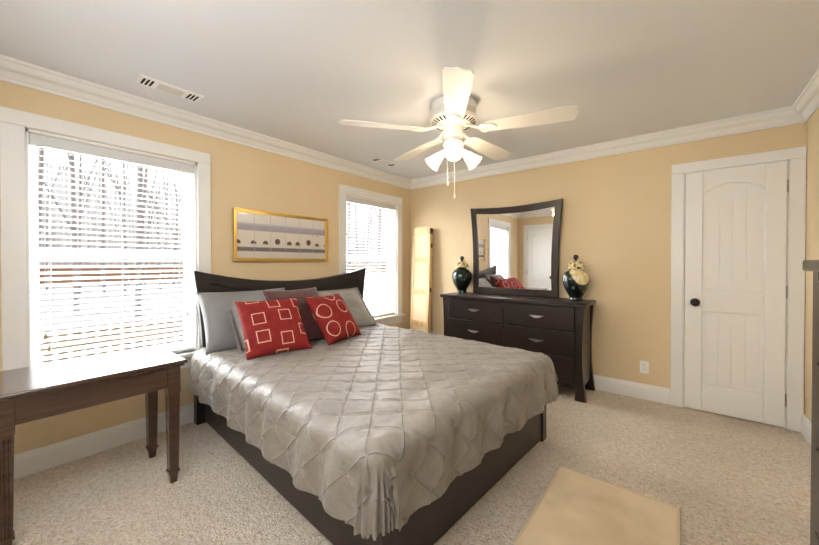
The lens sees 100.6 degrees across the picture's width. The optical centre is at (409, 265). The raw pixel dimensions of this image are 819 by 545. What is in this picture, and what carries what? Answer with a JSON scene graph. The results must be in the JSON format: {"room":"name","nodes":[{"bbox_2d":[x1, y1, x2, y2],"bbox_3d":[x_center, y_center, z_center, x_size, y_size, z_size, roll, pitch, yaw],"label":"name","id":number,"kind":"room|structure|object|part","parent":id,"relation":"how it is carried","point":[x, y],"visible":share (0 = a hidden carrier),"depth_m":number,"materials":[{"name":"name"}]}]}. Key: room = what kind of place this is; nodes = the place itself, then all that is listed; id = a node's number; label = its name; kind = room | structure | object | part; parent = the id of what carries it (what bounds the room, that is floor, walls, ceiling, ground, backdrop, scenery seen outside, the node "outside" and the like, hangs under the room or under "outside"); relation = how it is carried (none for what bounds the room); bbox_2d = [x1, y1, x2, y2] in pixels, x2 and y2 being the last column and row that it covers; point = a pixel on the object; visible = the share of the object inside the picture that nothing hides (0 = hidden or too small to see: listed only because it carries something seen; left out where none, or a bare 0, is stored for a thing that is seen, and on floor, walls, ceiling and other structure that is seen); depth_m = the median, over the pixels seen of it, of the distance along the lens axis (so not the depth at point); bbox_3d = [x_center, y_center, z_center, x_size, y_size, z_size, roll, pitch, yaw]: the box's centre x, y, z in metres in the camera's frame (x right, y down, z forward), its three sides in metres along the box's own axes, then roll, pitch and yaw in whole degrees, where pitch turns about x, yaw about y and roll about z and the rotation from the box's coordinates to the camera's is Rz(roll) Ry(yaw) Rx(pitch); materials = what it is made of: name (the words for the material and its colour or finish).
{"room":"bedroom","nodes":[
{"label":"bedroom","id":0,"kind":"room"},
{"bbox_2d":[0,80,409,454],"bbox_3d":[-1.386,0.028,3.304,0.160,2.440,4.575,0,1,39],"label":"wall","id":1,"kind":"structure","parent":0,"point":[244,177],"depth_m":2.93,"materials":[{"name":"paint"}]},
{"bbox_2d":[14,403,193,479],"bbox_3d":[-1.317,1.178,3.260,0.016,0.142,4.255,0,1,39],"label":"baseboard","id":2,"kind":"structure","parent":1,"relation":"attached to","point":[33,461],"depth_m":2.24,"materials":[{"name":"white wood"}]},
{"bbox_2d":[0,106,210,370],"bbox_3d":[-2.050,-0.052,2.429,0.215,1.727,1.144,0,1,39],"label":"window","id":3,"kind":"structure","parent":1,"relation":"in","point":[15,243],"depth_m":2.09,"materials":[{"name":"white wood"}]},
{"bbox_3d":[-2.106,-0.055,2.475,0.060,1.502,0.894,0,1,39],"label":"window sash frame","id":4,"kind":"part","parent":3,"relation":"part of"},
{"bbox_2d":[28,133,193,365],"bbox_3d":[-2.038,-0.057,2.420,0.074,1.498,0.886,0,1,39],"label":"window blind slats","id":5,"kind":"object","parent":3,"relation":"attached to","point":[47,142],"visible":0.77,"depth_m":2.35,"materials":[{"name":"white plastic"}]},
{"bbox_2d":[0,54,411,189],"bbox_3d":[-1.289,-1.134,3.216,0.088,0.115,4.255,0,1,39],"label":"crown molding","id":6,"kind":"structure","parent":1,"relation":"attached to","point":[14,71],"depth_m":2.53,"materials":[{"name":"white wood"}]},
{"bbox_2d":[233,207,327,261],"bbox_3d":[-1.220,-0.272,3.354,0.027,0.470,1.008,0,1,39],"label":"picture frame","id":7,"kind":"object","parent":1,"relation":"attached to","point":[258,235],"visible":0.98,"depth_m":3.29,"materials":[{"name":"gold metal"}]},
{"bbox_2d":[339,184,404,324],"bbox_3d":[-0.504,-0.070,4.362,0.215,1.727,1.144,0,1,39],"label":"window","id":8,"kind":"structure","parent":1,"relation":"in","point":[396,317],"depth_m":4.66,"materials":[{"name":"white wood"}]},
{"bbox_3d":[-0.560,-0.073,4.407,0.060,1.502,0.894,0,1,39],"label":"window sash frame","id":9,"kind":"part","parent":8,"relation":"part of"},
{"bbox_2d":[346,196,394,317],"bbox_3d":[-0.492,-0.074,4.353,0.074,1.498,0.886,0,1,39],"label":"window blind slats","id":10,"kind":"object","parent":8,"relation":"attached to","point":[360,201],"visible":0.58,"depth_m":4.41,"materials":[{"name":"white plastic"}]},
{"bbox_2d":[0,0,818,178],"bbox_3d":[0.157,-1.230,2.059,4.110,0.100,4.575,0,1,39],"label":"ceiling","id":11,"kind":"structure","parent":0,"point":[309,74],"depth_m":1.95,"materials":[{"name":"white paint"}]},
{"bbox_2d":[134,74,203,101],"bbox_3d":[-1.598,-1.176,2.275,0.130,0.012,0.360,0,1,39],"label":"ceiling vent","id":12,"kind":"object","parent":11,"relation":"in","point":[165,87],"visible":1,"depth_m":2.25,"materials":[{"name":"white metal"}]},
{"bbox_2d":[369,157,397,166],"bbox_3d":[-0.294,-1.191,3.921,0.130,0.012,0.360,0,1,39],"label":"ceiling vent","id":13,"kind":"object","parent":11,"relation":"in","point":[383,161],"visible":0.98,"depth_m":3.89,"materials":[{"name":"white metal"}]},
{"bbox_2d":[338,67,578,198],"bbox_3d":[0.365,-0.833,2.539,1.590,0.701,1.548,0,1,39],"label":"ceiling fan","id":14,"kind":"object","parent":11,"relation":"hanging from","point":[453,112],"visible":1,"depth_m":2.37,"materials":[{"name":"white painted wood"},{"name":"white metal"},{"name":"frosted glass"}]},
{"bbox_3d":[0.323,-1.018,2.501,0.348,0.331,0.348,0,1,39],"label":"motor","id":15,"kind":"part","parent":14,"relation":"part of","materials":[{"name":"white metal"}]},
{"bbox_2d":[12,385,810,544],"bbox_3d":[0.157,1.310,2.082,4.110,0.100,4.575,0,1,39],"label":"floor","id":16,"kind":"structure","parent":0,"point":[717,479],"depth_m":1.95,"materials":[{"name":"carpet"}]},
{"bbox_2d":[0,346,186,544],"bbox_3d":[-1.731,0.905,1.856,0.520,0.710,0.750,0,1,39],"label":"console table","id":17,"kind":"object","parent":16,"relation":"on","point":[32,393],"visible":1,"depth_m":1.73,"materials":[{"name":"brown wood"}]},
{"bbox_2d":[189,268,558,544],"bbox_3d":[-0.320,0.647,2.570,2.244,1.212,1.855,0,1,43],"label":"bed","id":18,"kind":"object","parent":16,"relation":"on","point":[331,410],"visible":1,"depth_m":1.88,"materials":[{"name":"grey fabric"}]},
{"bbox_2d":[235,297,311,359],"bbox_3d":[-1.010,0.450,2.538,0.470,0.460,0.140,0,-35,-42],"label":"pillow","id":19,"kind":"object","parent":18,"relation":"on","point":[271,328],"depth_m":2.46,"materials":[{"name":"red fabric"}]},
{"bbox_3d":[-1.116,0.640,3.303,0.080,1.212,1.729,0,1,43],"label":"headboard","id":20,"kind":"part","parent":18,"relation":"part of","materials":[{"name":"brown wood"}]},
{"bbox_3d":[-0.320,1.044,2.573,2.085,0.418,1.610,0,1,43],"label":"frame","id":21,"kind":"part","parent":18,"relation":"part of","materials":[{"name":"brown wood"}]},
{"bbox_2d":[410,227,432,333],"bbox_3d":[0.164,0.353,4.656,0.304,1.761,0.147,0,1,39],"label":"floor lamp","id":22,"kind":"object","parent":16,"relation":"on","point":[421,278],"visible":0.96,"depth_m":4.62,"materials":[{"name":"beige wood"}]},
{"bbox_3d":[0.162,0.353,4.657,0.300,1.759,0.099,0,1,39],"label":"panel","id":23,"kind":"part","parent":22,"relation":"part of","materials":[{"name":"brown wood"}]},
{"bbox_3d":[0.177,0.354,4.676,0.300,1.759,0.099,0,1,39],"label":"panel","id":24,"kind":"part","parent":22,"relation":"part of","materials":[{"name":"brown wood"}]},
{"bbox_2d":[440,198,595,402],"bbox_3d":[1.113,0.271,3.709,1.560,1.943,0.465,0,1,39],"label":"dresser","id":25,"kind":"object","parent":16,"relation":"on","point":[512,300],"visible":0.9,"depth_m":3.66,"materials":[{"name":"brown wood"}]},
{"bbox_2d":[452,256,471,292],"bbox_3d":[0.652,0.111,4.227,0.251,0.453,0.251,0,1,39],"label":"ginger jar","id":26,"kind":"object","parent":25,"relation":"on","point":[461,276],"visible":1,"depth_m":4.15,"materials":[{"name":"ceramic"}]},
{"bbox_2d":[470,198,562,297],"bbox_3d":[1.184,-0.181,3.897,1.074,1.042,0.035,0,1,39],"label":"mirror","id":27,"kind":"object","parent":25,"relation":"on","point":[516,248],"depth_m":3.85,"materials":[{"name":"clear mirror"}]},
{"bbox_2d":[562,255,589,300],"bbox_3d":[1.656,0.119,3.385,0.251,0.453,0.251,0,1,39],"label":"ginger jar","id":28,"kind":"object","parent":25,"relation":"on","point":[576,279],"visible":1,"depth_m":3.31,"materials":[{"name":"ceramic"}]},
{"bbox_2d":[512,466,680,544],"bbox_3d":[0.855,1.257,1.546,0.590,0.014,0.990,0,1,39],"label":"rug","id":29,"kind":"object","parent":16,"relation":"on","point":[572,507],"visible":0.98,"depth_m":1.69,"materials":[{"name":"beige fabric"}]},
{"bbox_2d":[803,260,818,544],"bbox_3d":[0.977,0.631,0.456,0.445,1.283,0.970,0,1,39],"label":"chest","id":30,"kind":"object","parent":16,"relation":"on","point":[811,265],"visible":1,"depth_m":0.91,"materials":[{"name":"brown wood"}]},
{"bbox_2d":[410,122,806,427],"bbox_3d":[1.536,0.024,3.794,4.110,2.440,0.160,0,1,39],"label":"wall","id":31,"kind":"structure","parent":0,"point":[615,232],"depth_m":3.33,"materials":[{"name":"paint"}]},
{"bbox_2d":[412,107,787,188],"bbox_3d":[1.455,-1.138,3.690,3.600,0.115,0.088,0,1,39],"label":"crown molding","id":32,"kind":"structure","parent":31,"relation":"attached to","point":[778,117],"depth_m":3.20,"materials":[{"name":"white wood"}]},
{"bbox_2d":[593,374,669,404],"bbox_3d":[1.182,1.171,3.976,2.963,0.142,0.016,0,1,39],"label":"baseboard","id":33,"kind":"structure","parent":31,"relation":"attached to","point":[658,394],"depth_m":3.22,"materials":[{"name":"white wood"}]},
{"bbox_2d":[640,360,648,373],"bbox_3d":[2.190,0.950,3.172,0.070,0.114,0.007,0,1,39],"label":"electrical outlet","id":34,"kind":"object","parent":31,"relation":"attached to","point":[644,366],"visible":1,"depth_m":3.17,"materials":[{"name":"white plastic"}]},
{"bbox_2d":[684,161,788,426],"bbox_3d":[2.624,0.225,2.755,0.611,2.033,0.101,0,1,39],"label":"door","id":35,"kind":"structure","parent":31,"relation":"in","point":[735,284],"depth_m":2.76,"materials":[{"name":"white wood"}]},
{"bbox_3d":[2.433,0.317,2.893,0.068,0.068,0.075,0,1,39],"label":"door knob","id":36,"kind":"part","parent":35,"relation":"part of","materials":[{"name":"black metal"}]},
{"bbox_3d":[2.881,0.215,2.594,0.010,1.734,0.014,0,1,39],"label":"door hinges","id":37,"kind":"part","parent":35,"relation":"part of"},
{"bbox_2d":[670,146,806,431],"bbox_3d":[2.646,0.182,2.791,0.794,2.142,0.026,0,1,39],"label":"door frame","id":38,"kind":"structure","parent":31,"relation":"attached to","point":[795,158],"depth_m":2.59,"materials":[{"name":"white wood"}]},
{"bbox_2d":[804,109,818,421],"bbox_3d":[1.699,0.051,0.837,0.160,2.440,4.575,0,1,39],"label":"wall","id":39,"kind":"structure","parent":0,"point":[812,206],"depth_m":2.44,"materials":[{"name":"paint"}]},
{"bbox_2d":[788,69,818,124],"bbox_3d":[1.602,-1.112,0.903,0.088,0.115,4.255,0,1,39],"label":"crown molding","id":40,"kind":"structure","parent":39,"relation":"attached to","point":[804,108],"depth_m":2.38,"materials":[{"name":"white wood"}]},
{"bbox_2d":[801,414,810,445],"bbox_3d":[1.624,1.200,0.895,0.016,0.142,4.235,0,1,39],"label":"baseboard","id":41,"kind":"structure","parent":39,"relation":"attached to","point":[805,423],"depth_m":2.46,"materials":[{"name":"white wood"}]},
{"label":"outside","id":42,"kind":"structure","parent":0,"visible":0},
{"bbox_2d":[39,274,385,363],"bbox_3d":[-21.458,1.877,42.271,79.830,0.220,120.000,0,1,39],"label":"ground","id":43,"kind":"structure","parent":42,"point":[86,298],"depth_m":17.33,"materials":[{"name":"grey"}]},
{"bbox_2d":[38,147,386,316],"bbox_3d":[-12.460,-7.917,28.401,34.198,19.676,35.874,0,1,39],"label":"trees","id":44,"kind":"object","parent":43,"relation":"on","point":[40,171],"visible":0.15,"depth_m":21.97,"materials":[{"name":"grey plant"}]},
{"bbox_2d":[40,294,386,362],"bbox_3d":[-3.878,1.500,5.789,0.060,1.250,13.000,0,1,39],"label":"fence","id":45,"kind":"object","parent":43,"relation":"on","point":[136,336],"visible":0.1,"depth_m":5.12,"materials":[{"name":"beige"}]},
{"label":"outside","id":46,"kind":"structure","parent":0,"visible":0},
{"bbox_2d":[40,163,385,283],"bbox_3d":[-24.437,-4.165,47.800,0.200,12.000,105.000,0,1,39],"label":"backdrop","id":47,"kind":"structure","parent":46,"point":[63,180],"depth_m":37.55,"materials":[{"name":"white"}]}
]}

